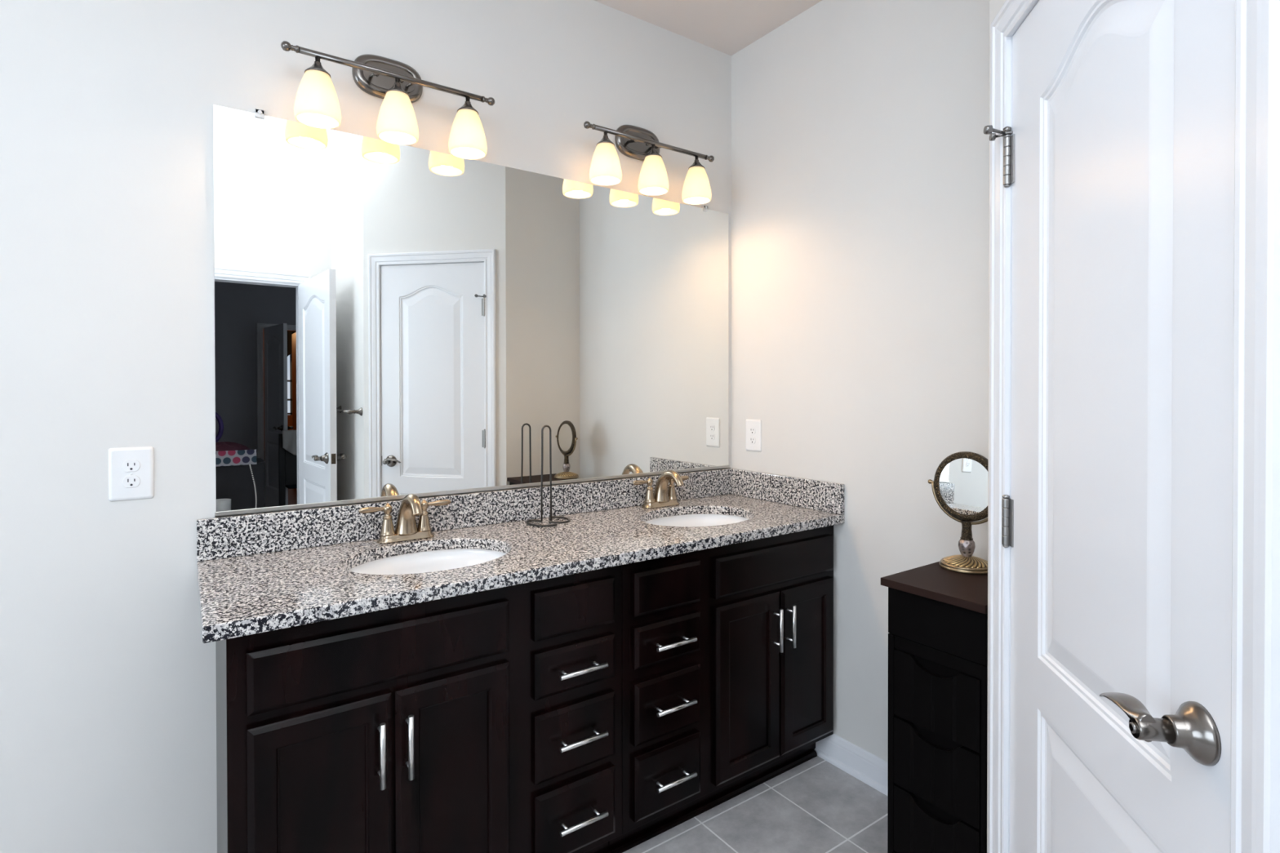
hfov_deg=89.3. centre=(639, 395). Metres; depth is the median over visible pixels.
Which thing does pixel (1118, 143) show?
door
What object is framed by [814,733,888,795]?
baseboard
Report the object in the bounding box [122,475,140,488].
receptacle
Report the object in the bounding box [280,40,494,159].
vanity light
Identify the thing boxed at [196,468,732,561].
backsplash
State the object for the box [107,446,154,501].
wall outlet
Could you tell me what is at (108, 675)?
wall
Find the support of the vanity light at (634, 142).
attached to the wall at (108, 675)
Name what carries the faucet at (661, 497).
on the countertop
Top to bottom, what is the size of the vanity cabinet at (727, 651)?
0.860 m
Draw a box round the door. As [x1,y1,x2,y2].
[983,0,1235,852]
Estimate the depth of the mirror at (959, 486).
1.72 m
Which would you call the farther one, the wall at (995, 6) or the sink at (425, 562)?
the sink at (425, 562)
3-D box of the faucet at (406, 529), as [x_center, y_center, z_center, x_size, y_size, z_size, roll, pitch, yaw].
[-0.684,0.351,1.899,0.187,0.141,0.193,0,0,11]
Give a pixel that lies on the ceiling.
(728, 27)
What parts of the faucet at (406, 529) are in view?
lever handle, plate, spout, lever handle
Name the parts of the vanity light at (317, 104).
lamp shade, arm, lamp shade, arm, lamp shade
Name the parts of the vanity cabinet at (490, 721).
cabinet door, bar handle, bar handle, cabinet door, drawer, drawer, drawer, bar handle, bar handle, bar handle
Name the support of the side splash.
on the countertop
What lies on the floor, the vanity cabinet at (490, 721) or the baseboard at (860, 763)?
the vanity cabinet at (490, 721)
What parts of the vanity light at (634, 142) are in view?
lamp shade, arm, lamp shade, lamp shade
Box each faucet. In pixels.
[358,493,450,543]
[632,470,688,508]
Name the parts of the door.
lever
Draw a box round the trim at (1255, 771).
[987,0,1279,852]
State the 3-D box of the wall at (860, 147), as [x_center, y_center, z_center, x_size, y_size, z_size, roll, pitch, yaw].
[0.837,-0.060,2.205,0.110,2.740,1.402,0,1,-35]
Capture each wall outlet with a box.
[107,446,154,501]
[745,419,761,452]
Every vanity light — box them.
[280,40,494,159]
[583,120,714,204]
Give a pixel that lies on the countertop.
(241, 596)
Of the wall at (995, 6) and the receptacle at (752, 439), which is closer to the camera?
the wall at (995, 6)
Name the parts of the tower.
drawer, drawer, drawer, rail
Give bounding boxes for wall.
[0,0,731,852]
[731,0,989,761]
[986,0,1005,852]
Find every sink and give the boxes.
[348,548,506,574]
[644,514,748,526]
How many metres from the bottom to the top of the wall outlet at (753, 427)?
0.129 m
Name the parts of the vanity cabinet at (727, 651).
drawer, drawer, drawer, bar handle, bar handle, bar handle, cabinet door, bar handle, bar handle, cabinet door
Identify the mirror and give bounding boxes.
[213,104,729,517]
[928,451,988,574]
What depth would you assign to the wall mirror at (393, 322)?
2.02 m
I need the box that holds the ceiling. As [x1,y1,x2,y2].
[594,0,822,55]
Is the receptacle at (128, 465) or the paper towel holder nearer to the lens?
the receptacle at (128, 465)
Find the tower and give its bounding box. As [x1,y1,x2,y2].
[880,561,987,852]
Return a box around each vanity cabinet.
[215,564,622,852]
[608,525,833,852]
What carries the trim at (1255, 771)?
attached to the wall at (995, 6)
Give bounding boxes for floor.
[622,755,887,852]
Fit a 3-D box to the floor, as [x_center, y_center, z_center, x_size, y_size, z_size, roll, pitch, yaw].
[0.565,1.369,-1.219,4.900,0.060,7.300,0,1,-35]
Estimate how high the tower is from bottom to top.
0.854 m
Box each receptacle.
[122,459,140,471]
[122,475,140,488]
[749,426,755,434]
[749,436,755,444]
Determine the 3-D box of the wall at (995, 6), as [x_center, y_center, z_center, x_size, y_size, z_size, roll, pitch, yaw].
[0.740,-0.050,0.991,0.100,2.740,0.848,0,0,10]
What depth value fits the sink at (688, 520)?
2.44 m
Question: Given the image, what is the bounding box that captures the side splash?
[731,468,844,514]
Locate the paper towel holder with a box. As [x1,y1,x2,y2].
[525,425,570,526]
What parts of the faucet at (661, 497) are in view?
lever handle, plate, spout, lever handle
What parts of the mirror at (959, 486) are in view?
stem, stem bulb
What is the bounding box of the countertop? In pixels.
[196,493,844,643]

